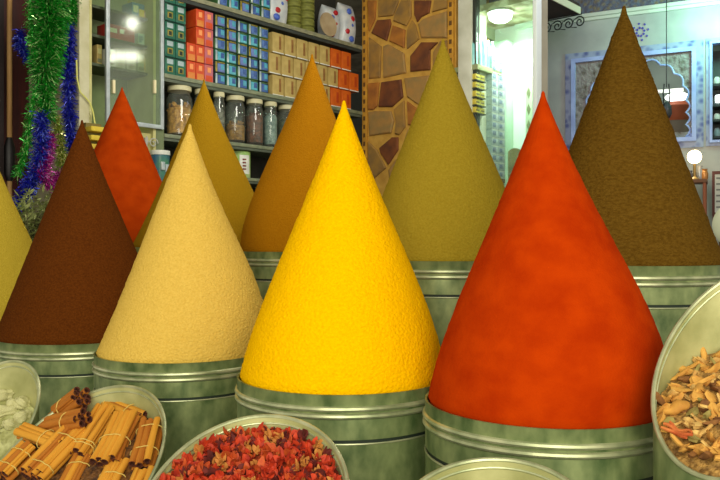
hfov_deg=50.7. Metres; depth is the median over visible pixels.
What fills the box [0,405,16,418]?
lump
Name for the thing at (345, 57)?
packet
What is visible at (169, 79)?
shelf board
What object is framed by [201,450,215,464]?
dried flower
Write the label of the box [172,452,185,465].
dried flower
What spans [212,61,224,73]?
packet
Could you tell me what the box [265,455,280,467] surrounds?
dried flower
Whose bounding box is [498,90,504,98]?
carton
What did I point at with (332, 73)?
packet
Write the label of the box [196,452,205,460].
dried flower
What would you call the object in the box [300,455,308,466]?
dried flower
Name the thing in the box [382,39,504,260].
cone
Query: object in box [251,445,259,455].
dried flower
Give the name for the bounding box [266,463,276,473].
dried flower
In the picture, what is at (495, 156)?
carton
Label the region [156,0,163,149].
upright
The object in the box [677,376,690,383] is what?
chip
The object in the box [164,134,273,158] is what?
shelf board
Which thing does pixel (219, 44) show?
packet
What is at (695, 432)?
chip
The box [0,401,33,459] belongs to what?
lump dust
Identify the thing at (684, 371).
chip
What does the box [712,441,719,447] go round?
chip
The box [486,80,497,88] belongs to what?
carton
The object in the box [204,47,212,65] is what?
packet
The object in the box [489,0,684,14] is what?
trim
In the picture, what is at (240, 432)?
dried flower
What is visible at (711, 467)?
crumbs
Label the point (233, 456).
dried flower
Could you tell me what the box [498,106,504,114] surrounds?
carton
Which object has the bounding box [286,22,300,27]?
roll
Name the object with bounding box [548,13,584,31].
frieze
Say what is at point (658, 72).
wall
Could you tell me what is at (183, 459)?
dried flower
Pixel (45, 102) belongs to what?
tinsel garland
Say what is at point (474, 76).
box
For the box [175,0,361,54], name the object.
shelf board
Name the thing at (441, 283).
drum
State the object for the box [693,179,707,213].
side table
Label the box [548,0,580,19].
wooden canopy
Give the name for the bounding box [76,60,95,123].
cable
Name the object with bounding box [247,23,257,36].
packet
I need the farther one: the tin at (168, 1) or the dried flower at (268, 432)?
the tin at (168, 1)
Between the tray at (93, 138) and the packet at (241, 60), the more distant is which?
the packet at (241, 60)
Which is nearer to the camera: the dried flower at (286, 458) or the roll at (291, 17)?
the dried flower at (286, 458)
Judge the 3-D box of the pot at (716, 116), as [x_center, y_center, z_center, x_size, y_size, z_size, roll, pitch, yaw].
[3.251,-1.122,6.917,0.060,0.060,0.058,0,0,0]
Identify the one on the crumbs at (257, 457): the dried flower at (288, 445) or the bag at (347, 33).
the dried flower at (288, 445)
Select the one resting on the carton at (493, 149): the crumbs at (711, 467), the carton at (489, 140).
the carton at (489, 140)
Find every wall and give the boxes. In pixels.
[4,0,28,216]
[164,0,334,191]
[335,0,361,71]
[351,72,361,145]
[489,26,532,149]
[548,5,719,244]
[647,45,719,119]
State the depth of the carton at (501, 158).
6.01 m
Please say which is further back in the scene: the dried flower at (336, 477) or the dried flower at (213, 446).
the dried flower at (213, 446)
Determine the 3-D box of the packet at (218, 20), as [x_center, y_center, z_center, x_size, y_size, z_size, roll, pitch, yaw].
[-1.040,-1.544,5.402,0.154,0.079,0.095,0,0,41]
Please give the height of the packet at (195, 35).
0.119 m
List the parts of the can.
label panel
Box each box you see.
[97,24,134,42]
[122,2,143,16]
[135,33,143,44]
[472,73,479,79]
[472,81,479,87]
[472,91,479,96]
[472,99,479,104]
[472,107,479,112]
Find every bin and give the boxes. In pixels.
[0,360,40,424]
[1,385,166,479]
[152,414,348,479]
[419,457,568,479]
[651,281,719,479]
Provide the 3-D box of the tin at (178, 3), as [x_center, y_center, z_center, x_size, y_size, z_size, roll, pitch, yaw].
[-1.261,-1.629,5.152,0.164,0.115,0.082,0,0,41]
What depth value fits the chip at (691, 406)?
1.28 m
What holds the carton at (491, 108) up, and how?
on the carton at (489, 116)
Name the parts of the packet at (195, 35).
panel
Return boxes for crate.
[84,123,103,148]
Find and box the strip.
[526,65,532,133]
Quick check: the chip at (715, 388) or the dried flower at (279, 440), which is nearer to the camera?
the chip at (715, 388)
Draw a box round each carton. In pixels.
[92,44,101,63]
[102,49,114,66]
[115,49,124,67]
[125,50,135,70]
[136,54,143,71]
[486,72,497,80]
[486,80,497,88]
[486,88,497,97]
[486,96,497,105]
[486,104,498,113]
[486,113,498,121]
[486,121,498,129]
[486,129,498,137]
[486,137,498,145]
[487,145,498,153]
[490,55,498,64]
[490,63,498,71]
[490,153,498,161]
[496,50,504,58]
[498,58,504,66]
[498,66,504,74]
[498,74,504,82]
[498,82,504,90]
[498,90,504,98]
[498,98,504,106]
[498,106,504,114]
[498,114,504,122]
[498,122,504,130]
[498,130,504,138]
[498,138,504,146]
[498,146,504,154]
[498,155,504,162]
[498,163,504,170]
[498,171,504,178]
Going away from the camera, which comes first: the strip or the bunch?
the bunch
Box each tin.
[164,0,174,3]
[164,2,174,21]
[164,20,174,39]
[164,38,174,57]
[164,56,174,74]
[174,1,185,6]
[175,5,185,24]
[175,23,185,42]
[175,41,185,59]
[175,59,185,76]
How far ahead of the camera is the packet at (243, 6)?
5.52 m
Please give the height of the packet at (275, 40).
0.154 m
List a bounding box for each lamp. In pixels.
[487,8,513,23]
[658,88,686,100]
[687,150,701,178]
[715,95,719,102]
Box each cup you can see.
[696,165,702,178]
[702,169,708,179]
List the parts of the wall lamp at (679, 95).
rail, lamp glass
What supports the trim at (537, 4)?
attached to the wall partition at (544, 2)
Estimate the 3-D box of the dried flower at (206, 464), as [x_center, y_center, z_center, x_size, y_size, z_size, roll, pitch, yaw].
[-0.286,0.411,1.377,0.027,0.032,0.028,0,0,24]
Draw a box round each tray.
[85,126,103,133]
[88,135,99,141]
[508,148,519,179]
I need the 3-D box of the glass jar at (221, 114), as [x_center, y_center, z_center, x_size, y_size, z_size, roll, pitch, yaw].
[-0.996,-0.870,5.366,0.085,0.341,0.085,0,0,25]
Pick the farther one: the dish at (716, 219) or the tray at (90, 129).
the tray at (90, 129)
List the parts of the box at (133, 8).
picture panel, yellow panel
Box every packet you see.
[185,27,203,45]
[185,42,195,61]
[186,9,203,28]
[186,61,195,78]
[195,45,203,63]
[196,63,203,80]
[204,11,212,29]
[204,29,212,47]
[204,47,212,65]
[204,64,212,81]
[207,0,227,6]
[212,26,224,38]
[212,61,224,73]
[213,14,224,27]
[213,37,224,50]
[213,49,224,62]
[213,72,224,84]
[224,29,235,41]
[224,52,235,64]
[225,17,235,30]
[225,40,235,53]
[225,63,235,75]
[225,75,235,86]
[228,0,238,9]
[235,66,246,78]
[236,20,246,33]
[236,32,246,44]
[236,43,246,55]
[236,54,246,66]
[236,77,246,88]
[239,0,249,12]
[246,57,257,69]
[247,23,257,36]
[247,35,257,47]
[247,46,257,58]
[247,68,257,80]
[247,79,257,90]
[249,0,259,5]
[250,4,259,15]
[258,27,267,38]
[258,38,267,49]
[258,49,267,60]
[258,60,267,71]
[258,71,267,82]
[258,82,267,92]
[260,0,269,8]
[260,7,269,18]
[267,32,283,54]
[268,52,280,74]
[268,74,283,95]
[278,55,292,77]
[280,35,295,57]
[284,77,295,97]
[291,58,304,80]
[293,39,307,60]
[296,80,301,94]
[307,42,318,63]
[316,64,326,85]
[318,45,329,66]
[324,86,329,101]
[326,67,337,87]
[328,48,340,68]
[330,87,340,106]
[336,70,348,89]
[338,51,350,71]
[341,90,350,108]
[345,72,358,92]
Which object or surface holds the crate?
on the stand
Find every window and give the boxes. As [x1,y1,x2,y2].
[565,39,702,150]
[706,37,719,145]
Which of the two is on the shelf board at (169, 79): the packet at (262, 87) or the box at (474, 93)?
the packet at (262, 87)
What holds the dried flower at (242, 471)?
on the crumbs at (257, 457)
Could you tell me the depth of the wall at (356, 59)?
9.52 m
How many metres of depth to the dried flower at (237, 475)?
1.34 m
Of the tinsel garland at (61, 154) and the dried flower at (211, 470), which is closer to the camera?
the dried flower at (211, 470)
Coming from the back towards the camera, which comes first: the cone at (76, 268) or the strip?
the strip
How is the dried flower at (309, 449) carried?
on the crumbs at (257, 457)
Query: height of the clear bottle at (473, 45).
0.214 m
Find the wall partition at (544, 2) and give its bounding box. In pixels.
[542,0,547,101]
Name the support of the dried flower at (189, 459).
on the crumbs at (257, 457)
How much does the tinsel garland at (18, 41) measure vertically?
0.224 m
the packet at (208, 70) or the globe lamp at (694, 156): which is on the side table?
the globe lamp at (694, 156)
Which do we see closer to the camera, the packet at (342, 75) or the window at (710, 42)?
the packet at (342, 75)
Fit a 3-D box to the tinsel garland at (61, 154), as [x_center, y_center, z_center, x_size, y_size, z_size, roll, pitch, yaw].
[-1.738,-0.512,4.383,0.118,0.436,0.093,0,0,-23]
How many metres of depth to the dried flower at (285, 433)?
1.44 m
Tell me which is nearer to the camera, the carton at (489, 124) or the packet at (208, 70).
the packet at (208, 70)
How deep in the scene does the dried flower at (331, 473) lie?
1.34 m
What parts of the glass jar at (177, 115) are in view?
lid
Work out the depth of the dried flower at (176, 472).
1.37 m
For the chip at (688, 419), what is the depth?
1.25 m
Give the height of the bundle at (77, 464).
0.080 m
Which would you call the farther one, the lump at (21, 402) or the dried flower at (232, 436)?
the lump at (21, 402)
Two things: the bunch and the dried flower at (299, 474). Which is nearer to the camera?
the dried flower at (299, 474)
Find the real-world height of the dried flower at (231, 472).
0.022 m
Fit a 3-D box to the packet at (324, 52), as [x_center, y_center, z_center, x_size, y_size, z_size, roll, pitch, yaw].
[-0.335,-1.495,6.205,0.142,0.154,0.116,0,0,41]
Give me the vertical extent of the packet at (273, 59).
0.154 m
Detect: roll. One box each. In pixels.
[286,14,300,23]
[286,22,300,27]
[287,0,300,7]
[287,6,300,15]
[301,0,314,4]
[301,3,314,11]
[301,11,314,19]
[301,18,314,27]
[301,26,314,31]
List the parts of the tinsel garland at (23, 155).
cord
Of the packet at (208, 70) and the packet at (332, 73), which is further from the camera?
the packet at (332, 73)
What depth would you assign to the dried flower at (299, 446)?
1.40 m
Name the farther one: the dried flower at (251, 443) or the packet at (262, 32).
the packet at (262, 32)
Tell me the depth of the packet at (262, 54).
5.65 m
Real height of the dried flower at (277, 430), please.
0.030 m
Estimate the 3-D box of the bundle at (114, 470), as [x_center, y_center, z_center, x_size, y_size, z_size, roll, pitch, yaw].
[-0.566,0.546,1.740,0.071,0.087,0.109,0,0,15]
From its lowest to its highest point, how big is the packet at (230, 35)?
0.079 m
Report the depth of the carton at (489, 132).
5.92 m
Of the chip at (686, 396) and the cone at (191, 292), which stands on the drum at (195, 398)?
the cone at (191, 292)
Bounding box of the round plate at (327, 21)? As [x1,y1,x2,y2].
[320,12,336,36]
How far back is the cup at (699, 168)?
6.63 m
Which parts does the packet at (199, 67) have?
panel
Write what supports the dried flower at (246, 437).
on the crumbs at (257, 457)
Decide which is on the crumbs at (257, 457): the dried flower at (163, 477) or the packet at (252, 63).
the dried flower at (163, 477)
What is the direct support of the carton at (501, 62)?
on the carton at (501, 69)
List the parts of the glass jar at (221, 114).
lid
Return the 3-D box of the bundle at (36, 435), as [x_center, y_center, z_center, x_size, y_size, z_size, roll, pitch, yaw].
[-0.781,0.484,1.859,0.166,0.056,0.050,0,0,30]
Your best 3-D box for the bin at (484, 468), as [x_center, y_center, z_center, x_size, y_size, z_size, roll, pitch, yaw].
[0.198,0.805,1.120,0.298,0.890,0.298,0,0,-25]
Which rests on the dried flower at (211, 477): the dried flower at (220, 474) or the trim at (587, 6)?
the dried flower at (220, 474)
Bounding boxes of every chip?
[656,392,665,405]
[656,403,670,413]
[657,411,665,425]
[662,416,675,425]
[664,394,671,402]
[666,389,678,396]
[667,383,683,388]
[667,420,682,427]
[670,368,688,380]
[670,386,692,392]
[670,433,690,450]
[671,392,683,399]
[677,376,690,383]
[678,443,689,452]
[679,366,692,374]
[681,403,692,412]
[682,420,691,428]
[683,417,694,426]
[684,393,691,400]
[685,442,707,449]
[686,406,698,416]
[687,361,699,368]
[687,374,716,386]
[687,435,701,442]
[687,451,697,458]
[689,375,703,382]
[689,389,705,401]
[690,420,706,428]
[691,369,697,376]
[691,383,703,392]
[691,413,704,426]
[692,356,708,363]
[692,429,701,437]
[693,444,708,455]
[698,398,709,412]
[698,403,707,408]
[698,451,713,459]
[699,423,712,435]
[700,347,706,359]
[700,365,710,370]
[702,410,711,419]
[702,418,719,425]
[704,362,719,372]
[704,390,716,401]
[706,429,714,442]
[706,446,719,455]
[708,380,717,386]
[708,402,717,420]
[709,357,719,364]
[709,386,719,391]
[712,404,719,415]
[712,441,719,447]
[714,455,719,460]
[716,393,719,402]
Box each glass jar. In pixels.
[166,85,192,134]
[213,92,224,130]
[226,95,244,141]
[246,98,262,143]
[263,101,276,145]
[278,104,291,136]
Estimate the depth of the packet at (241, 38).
5.50 m
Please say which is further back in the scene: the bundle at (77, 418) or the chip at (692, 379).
the bundle at (77, 418)
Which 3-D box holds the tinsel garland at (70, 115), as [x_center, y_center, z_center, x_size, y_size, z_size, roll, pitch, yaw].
[-1.723,-0.885,4.504,0.130,0.811,0.132,0,0,-33]
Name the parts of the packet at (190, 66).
panel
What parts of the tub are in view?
lid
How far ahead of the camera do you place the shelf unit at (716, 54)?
7.05 m
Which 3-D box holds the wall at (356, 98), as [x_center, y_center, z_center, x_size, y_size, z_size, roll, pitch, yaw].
[0.000,-0.700,12.050,12.000,3.900,0.100,0,0,0]
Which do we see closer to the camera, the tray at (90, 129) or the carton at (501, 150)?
the tray at (90, 129)
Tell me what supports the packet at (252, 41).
on the packet at (252, 52)
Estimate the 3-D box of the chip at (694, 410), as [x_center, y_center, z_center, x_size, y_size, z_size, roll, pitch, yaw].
[0.555,0.286,1.268,0.022,0.017,0.022,0,0,-12]
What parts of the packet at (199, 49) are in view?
panel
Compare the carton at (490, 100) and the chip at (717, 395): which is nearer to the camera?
the chip at (717, 395)
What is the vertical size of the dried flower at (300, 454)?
0.032 m
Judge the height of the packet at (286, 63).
0.154 m
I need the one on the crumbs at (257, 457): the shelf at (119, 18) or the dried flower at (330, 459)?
the dried flower at (330, 459)
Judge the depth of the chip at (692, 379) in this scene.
1.33 m
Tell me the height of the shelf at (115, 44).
0.018 m
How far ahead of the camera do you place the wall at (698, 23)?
7.06 m
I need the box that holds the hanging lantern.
[662,0,671,117]
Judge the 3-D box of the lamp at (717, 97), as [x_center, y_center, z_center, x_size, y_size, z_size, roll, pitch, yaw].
[3.364,-1.278,6.821,0.320,0.070,0.030,0,0,27]
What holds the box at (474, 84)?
on the rack
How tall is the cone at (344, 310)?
0.744 m
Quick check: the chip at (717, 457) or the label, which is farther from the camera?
the label
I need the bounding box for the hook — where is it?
[144,136,157,146]
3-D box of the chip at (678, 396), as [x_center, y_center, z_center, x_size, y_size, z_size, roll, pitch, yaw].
[0.551,0.273,1.319,0.023,0.023,0.026,0,0,25]
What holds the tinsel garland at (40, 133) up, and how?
hanging from the tinsel garland at (45, 102)
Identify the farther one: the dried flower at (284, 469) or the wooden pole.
the wooden pole
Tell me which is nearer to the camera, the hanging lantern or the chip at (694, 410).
the chip at (694, 410)
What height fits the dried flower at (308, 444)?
0.024 m
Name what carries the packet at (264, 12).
on the shelf board at (271, 25)
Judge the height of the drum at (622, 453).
0.912 m
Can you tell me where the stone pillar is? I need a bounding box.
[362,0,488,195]
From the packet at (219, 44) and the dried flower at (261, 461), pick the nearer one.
the dried flower at (261, 461)
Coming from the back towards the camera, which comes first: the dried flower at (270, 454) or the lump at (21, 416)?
the lump at (21, 416)
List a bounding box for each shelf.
[92,4,147,27]
[92,34,147,51]
[92,62,147,80]
[454,64,501,75]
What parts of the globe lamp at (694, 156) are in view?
globe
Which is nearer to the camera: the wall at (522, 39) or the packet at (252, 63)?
the packet at (252, 63)
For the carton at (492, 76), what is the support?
on the carton at (490, 83)
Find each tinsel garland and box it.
[10,0,42,184]
[11,26,31,63]
[12,108,53,211]
[24,0,70,88]
[32,0,75,127]
[33,132,61,192]
[51,114,67,176]
[58,23,78,157]
[67,0,81,27]
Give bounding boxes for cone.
[0,120,137,344]
[0,173,31,319]
[94,87,161,242]
[96,124,262,363]
[133,79,253,246]
[240,54,335,251]
[240,101,440,394]
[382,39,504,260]
[428,91,662,428]
[569,6,719,265]
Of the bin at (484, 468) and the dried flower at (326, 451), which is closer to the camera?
the bin at (484, 468)
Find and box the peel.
[661,421,692,438]
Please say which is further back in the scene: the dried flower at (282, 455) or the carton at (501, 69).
the carton at (501, 69)
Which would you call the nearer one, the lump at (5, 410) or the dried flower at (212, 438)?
the dried flower at (212, 438)
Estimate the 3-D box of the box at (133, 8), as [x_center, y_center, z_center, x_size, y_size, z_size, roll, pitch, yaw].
[-1.487,-1.496,4.985,0.122,0.091,0.093,0,0,41]
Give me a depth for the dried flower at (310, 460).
1.37 m
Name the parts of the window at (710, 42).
moulding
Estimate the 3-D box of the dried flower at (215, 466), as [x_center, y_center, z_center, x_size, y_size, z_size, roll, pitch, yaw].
[-0.259,0.416,1.377,0.030,0.024,0.022,0,0,38]
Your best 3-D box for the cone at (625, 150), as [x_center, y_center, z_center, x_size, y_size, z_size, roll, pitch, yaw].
[0.758,-0.278,2.200,0.539,0.801,0.539,0,0,0]
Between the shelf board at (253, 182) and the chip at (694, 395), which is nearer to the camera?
the chip at (694, 395)
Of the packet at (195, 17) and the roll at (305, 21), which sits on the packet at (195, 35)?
the packet at (195, 17)
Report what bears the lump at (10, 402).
on the lump at (5, 410)
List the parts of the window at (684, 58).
carved panel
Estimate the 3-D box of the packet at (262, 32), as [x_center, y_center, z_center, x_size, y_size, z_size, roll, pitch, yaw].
[-0.772,-1.544,5.711,0.154,0.079,0.095,0,0,41]
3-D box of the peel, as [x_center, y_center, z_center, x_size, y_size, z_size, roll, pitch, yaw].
[0.514,0.308,1.230,0.022,0.019,0.056,0,0,-27]
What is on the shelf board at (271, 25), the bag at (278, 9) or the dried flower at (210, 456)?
the bag at (278, 9)
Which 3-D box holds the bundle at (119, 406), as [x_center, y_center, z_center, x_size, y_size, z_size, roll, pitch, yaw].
[-0.613,0.431,1.944,0.188,0.061,0.048,0,0,34]
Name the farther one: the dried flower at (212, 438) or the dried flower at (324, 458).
the dried flower at (212, 438)
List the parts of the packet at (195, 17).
panel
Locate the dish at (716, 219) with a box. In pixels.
[712,209,719,241]
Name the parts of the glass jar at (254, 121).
lid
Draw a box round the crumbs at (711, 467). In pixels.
[657,350,719,476]
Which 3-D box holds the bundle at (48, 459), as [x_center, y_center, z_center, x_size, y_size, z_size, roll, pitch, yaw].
[-0.725,0.504,1.806,0.076,0.122,0.150,0,0,28]
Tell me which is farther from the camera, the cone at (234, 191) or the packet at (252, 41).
the packet at (252, 41)
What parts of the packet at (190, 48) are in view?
panel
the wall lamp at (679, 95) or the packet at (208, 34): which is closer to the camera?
the packet at (208, 34)
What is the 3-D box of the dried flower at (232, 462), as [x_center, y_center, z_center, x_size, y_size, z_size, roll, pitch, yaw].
[-0.229,0.410,1.372,0.023,0.022,0.017,0,0,37]
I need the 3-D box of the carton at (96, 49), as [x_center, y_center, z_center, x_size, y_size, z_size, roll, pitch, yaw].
[-1.668,-1.155,4.776,0.122,0.125,0.034,0,0,41]
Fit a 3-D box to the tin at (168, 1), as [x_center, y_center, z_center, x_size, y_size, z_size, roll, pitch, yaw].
[-1.317,-1.629,5.088,0.164,0.115,0.082,0,0,41]
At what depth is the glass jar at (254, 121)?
5.60 m
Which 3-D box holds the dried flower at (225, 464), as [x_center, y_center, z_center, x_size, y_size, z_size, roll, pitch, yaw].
[-0.250,0.411,1.375,0.021,0.021,0.028,0,0,-23]
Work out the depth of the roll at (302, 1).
6.10 m
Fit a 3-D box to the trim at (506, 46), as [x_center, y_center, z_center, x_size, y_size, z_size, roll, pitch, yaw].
[1.122,-0.184,6.237,0.255,2.868,0.115,0,0,41]
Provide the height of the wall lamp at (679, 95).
0.130 m
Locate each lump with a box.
[0,389,14,401]
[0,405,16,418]
[1,419,18,430]
[6,398,14,405]
[13,409,31,423]
[14,396,29,409]
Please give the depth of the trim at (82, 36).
4.55 m
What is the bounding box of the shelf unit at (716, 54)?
[713,51,719,139]
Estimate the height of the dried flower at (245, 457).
0.027 m
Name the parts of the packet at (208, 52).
panel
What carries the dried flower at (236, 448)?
on the crumbs at (257, 457)
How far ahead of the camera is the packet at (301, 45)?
5.96 m
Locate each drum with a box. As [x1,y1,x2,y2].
[0,342,99,420]
[92,351,243,461]
[235,373,429,479]
[243,251,282,300]
[410,261,473,345]
[422,392,652,479]
[628,265,719,345]
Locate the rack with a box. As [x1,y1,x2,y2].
[457,74,485,115]
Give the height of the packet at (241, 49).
0.079 m
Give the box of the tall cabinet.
[89,0,163,151]
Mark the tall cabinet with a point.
(106, 81)
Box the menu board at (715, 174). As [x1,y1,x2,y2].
[712,171,719,230]
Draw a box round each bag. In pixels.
[270,0,287,23]
[317,5,339,38]
[336,2,355,43]
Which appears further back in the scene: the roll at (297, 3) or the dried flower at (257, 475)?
the roll at (297, 3)
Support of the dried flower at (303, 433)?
on the crumbs at (257, 457)
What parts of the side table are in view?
leg, leg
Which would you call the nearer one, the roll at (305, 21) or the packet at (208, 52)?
the packet at (208, 52)
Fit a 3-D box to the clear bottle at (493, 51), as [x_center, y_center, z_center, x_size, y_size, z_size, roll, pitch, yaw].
[1.042,-1.449,5.994,0.057,0.230,0.057,0,0,0]
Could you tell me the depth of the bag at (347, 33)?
6.42 m
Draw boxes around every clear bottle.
[472,43,477,64]
[480,42,481,64]
[482,39,486,66]
[486,40,490,67]
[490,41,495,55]
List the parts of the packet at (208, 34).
panel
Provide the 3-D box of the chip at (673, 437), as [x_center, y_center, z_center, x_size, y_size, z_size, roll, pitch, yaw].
[0.511,0.323,1.216,0.019,0.024,0.036,0,0,-32]
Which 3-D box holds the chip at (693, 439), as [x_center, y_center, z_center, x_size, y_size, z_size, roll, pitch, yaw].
[0.531,0.317,1.212,0.026,0.015,0.020,0,0,24]
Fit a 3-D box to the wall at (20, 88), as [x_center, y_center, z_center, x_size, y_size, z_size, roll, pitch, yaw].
[-2.578,-0.700,4.508,0.080,3.900,1.208,0,0,41]
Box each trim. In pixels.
[29,0,88,219]
[473,0,479,128]
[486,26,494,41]
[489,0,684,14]
[489,40,512,186]
[515,21,532,29]
[533,0,541,115]
[548,0,719,25]
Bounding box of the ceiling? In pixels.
[480,0,532,29]
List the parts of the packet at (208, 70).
panel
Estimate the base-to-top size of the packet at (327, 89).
0.154 m
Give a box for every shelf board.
[164,73,361,119]
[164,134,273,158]
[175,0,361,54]
[247,178,259,187]
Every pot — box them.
[668,101,689,135]
[714,77,719,83]
[714,113,719,118]
[714,128,719,135]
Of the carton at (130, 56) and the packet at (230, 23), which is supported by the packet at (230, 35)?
the packet at (230, 23)
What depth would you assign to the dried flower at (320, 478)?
1.34 m
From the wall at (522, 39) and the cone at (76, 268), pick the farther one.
the wall at (522, 39)
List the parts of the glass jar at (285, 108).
lid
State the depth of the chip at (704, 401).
1.26 m
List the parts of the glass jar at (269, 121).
glass, lid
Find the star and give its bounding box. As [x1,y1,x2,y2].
[633,23,648,40]
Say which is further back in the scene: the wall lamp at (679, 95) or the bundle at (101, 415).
the wall lamp at (679, 95)
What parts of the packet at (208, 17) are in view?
panel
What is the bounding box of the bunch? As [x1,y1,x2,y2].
[11,184,52,240]
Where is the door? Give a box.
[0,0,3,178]
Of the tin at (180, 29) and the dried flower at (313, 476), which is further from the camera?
the tin at (180, 29)
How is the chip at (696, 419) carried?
on the crumbs at (711, 467)
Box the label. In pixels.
[161,162,168,171]
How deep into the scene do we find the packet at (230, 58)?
5.42 m
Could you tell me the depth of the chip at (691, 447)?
1.19 m
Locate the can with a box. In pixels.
[234,151,249,177]
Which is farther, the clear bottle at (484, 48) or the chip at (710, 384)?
the clear bottle at (484, 48)
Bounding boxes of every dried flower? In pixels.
[159,472,166,479]
[165,471,173,479]
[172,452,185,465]
[173,465,186,476]
[175,471,185,479]
[176,457,186,468]
[179,464,195,477]
[184,454,194,465]
[188,464,201,479]
[192,470,203,478]
[193,444,203,460]
[195,460,209,476]
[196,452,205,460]
[199,437,210,452]
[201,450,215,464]
[201,465,221,475]
[202,433,215,445]
[205,443,217,453]
[207,474,217,479]
[212,463,223,469]
[214,470,223,479]
[215,438,224,451]
[215,452,225,465]
[219,435,230,442]
[220,443,234,451]
[221,450,237,467]
[221,462,227,471]
[223,426,236,436]
[225,466,236,474]
[226,433,235,444]
[226,452,241,466]
[226,460,236,471]
[231,429,242,435]
[232,444,244,452]
[233,443,241,457]
[233,463,252,474]
[233,468,244,474]
[234,469,254,479]
[234,473,247,479]
[235,426,244,438]
[235,427,249,435]
[235,434,246,445]
[238,448,250,456]
[240,434,252,444]
[240,454,254,464]
[241,476,255,479]
[243,461,254,469]
[244,439,252,452]
[245,466,256,477]
[248,427,260,433]
[248,436,254,445]
[250,459,258,473]
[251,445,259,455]
[252,438,264,446]
[252,456,264,471]
[254,432,266,444]
[255,472,263,479]
[258,449,268,460]
[260,463,277,472]
[261,469,277,479]
[262,442,279,455]
[264,428,273,442]
[265,452,272,461]
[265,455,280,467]
[266,432,283,444]
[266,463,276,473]
[267,465,283,479]
[271,427,282,436]
[276,437,286,448]
[276,447,284,464]
[281,466,292,479]
[282,433,291,442]
[282,441,293,449]
[283,427,290,434]
[283,430,293,438]
[284,448,296,457]
[284,451,300,465]
[284,472,297,479]
[285,460,295,469]
[288,428,299,438]
[289,454,299,465]
[289,464,300,475]
[289,469,305,479]
[291,432,298,442]
[291,440,301,450]
[292,446,302,461]
[292,458,299,470]
[293,444,304,454]
[296,446,311,458]
[297,428,307,442]
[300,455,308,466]
[301,441,313,452]
[301,462,312,471]
[302,468,315,479]
[305,458,320,467]
[307,436,317,444]
[308,473,317,479]
[311,439,323,452]
[312,448,326,460]
[315,452,328,465]
[315,472,325,479]
[316,469,327,479]
[321,464,328,473]
[322,459,337,475]
[323,446,333,457]
[326,455,332,464]
[326,470,336,477]
[333,473,342,479]
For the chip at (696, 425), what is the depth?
1.22 m
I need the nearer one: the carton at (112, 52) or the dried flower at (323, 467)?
the dried flower at (323, 467)
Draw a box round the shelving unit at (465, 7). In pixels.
[458,0,485,142]
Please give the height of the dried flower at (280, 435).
0.026 m
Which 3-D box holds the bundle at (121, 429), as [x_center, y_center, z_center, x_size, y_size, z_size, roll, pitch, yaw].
[-0.587,0.478,1.821,0.081,0.124,0.159,0,0,4]
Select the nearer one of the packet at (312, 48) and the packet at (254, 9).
the packet at (254, 9)
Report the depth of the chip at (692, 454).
1.18 m
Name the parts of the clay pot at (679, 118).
pot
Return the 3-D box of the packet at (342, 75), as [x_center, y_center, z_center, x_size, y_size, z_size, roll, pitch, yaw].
[-0.186,-1.334,6.376,0.142,0.154,0.116,0,0,41]
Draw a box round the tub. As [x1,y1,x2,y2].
[150,150,169,180]
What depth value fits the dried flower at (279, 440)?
1.41 m
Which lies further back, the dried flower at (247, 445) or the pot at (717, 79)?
the pot at (717, 79)
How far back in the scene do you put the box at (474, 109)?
5.78 m
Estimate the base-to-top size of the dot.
0.052 m
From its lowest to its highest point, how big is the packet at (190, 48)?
0.119 m
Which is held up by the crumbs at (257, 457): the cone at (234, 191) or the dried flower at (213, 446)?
the dried flower at (213, 446)
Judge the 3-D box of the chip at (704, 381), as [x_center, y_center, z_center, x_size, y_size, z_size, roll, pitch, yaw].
[0.596,0.246,1.322,0.049,0.025,0.014,0,0,7]
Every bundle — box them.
[0,440,35,479]
[13,422,65,447]
[20,425,85,479]
[38,407,92,431]
[50,387,90,413]
[59,453,91,479]
[68,403,114,456]
[89,409,139,467]
[97,458,128,479]
[101,400,147,420]
[128,416,161,470]
[130,465,153,479]
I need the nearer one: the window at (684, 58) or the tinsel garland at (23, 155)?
the tinsel garland at (23, 155)
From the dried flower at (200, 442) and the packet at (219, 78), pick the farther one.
the packet at (219, 78)
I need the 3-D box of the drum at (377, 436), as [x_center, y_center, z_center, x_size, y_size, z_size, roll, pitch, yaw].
[-0.043,0.793,1.910,0.537,0.914,0.538,0,0,27]
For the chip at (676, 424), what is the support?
on the crumbs at (711, 467)
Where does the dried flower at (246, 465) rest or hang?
on the crumbs at (257, 457)
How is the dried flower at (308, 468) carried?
on the crumbs at (257, 457)
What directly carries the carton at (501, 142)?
on the carton at (501, 150)
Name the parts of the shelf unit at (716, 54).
shelf, shelf, shelf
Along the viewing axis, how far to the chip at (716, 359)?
1.36 m
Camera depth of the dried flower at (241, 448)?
1.41 m
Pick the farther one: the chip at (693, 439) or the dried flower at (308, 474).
the dried flower at (308, 474)
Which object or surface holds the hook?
attached to the tall cabinet
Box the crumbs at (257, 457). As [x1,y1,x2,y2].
[173,439,338,479]
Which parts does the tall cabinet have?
panel, panel, door pull, panel, panel, rail, door pull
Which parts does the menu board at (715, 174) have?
panel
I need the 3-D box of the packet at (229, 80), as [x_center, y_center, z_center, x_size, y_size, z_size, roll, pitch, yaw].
[-0.973,-1.136,5.479,0.154,0.079,0.095,0,0,41]
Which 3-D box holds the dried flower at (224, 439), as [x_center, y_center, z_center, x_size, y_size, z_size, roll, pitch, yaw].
[-0.253,0.379,1.437,0.020,0.018,0.025,0,0,-31]
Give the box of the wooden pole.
[4,0,14,195]

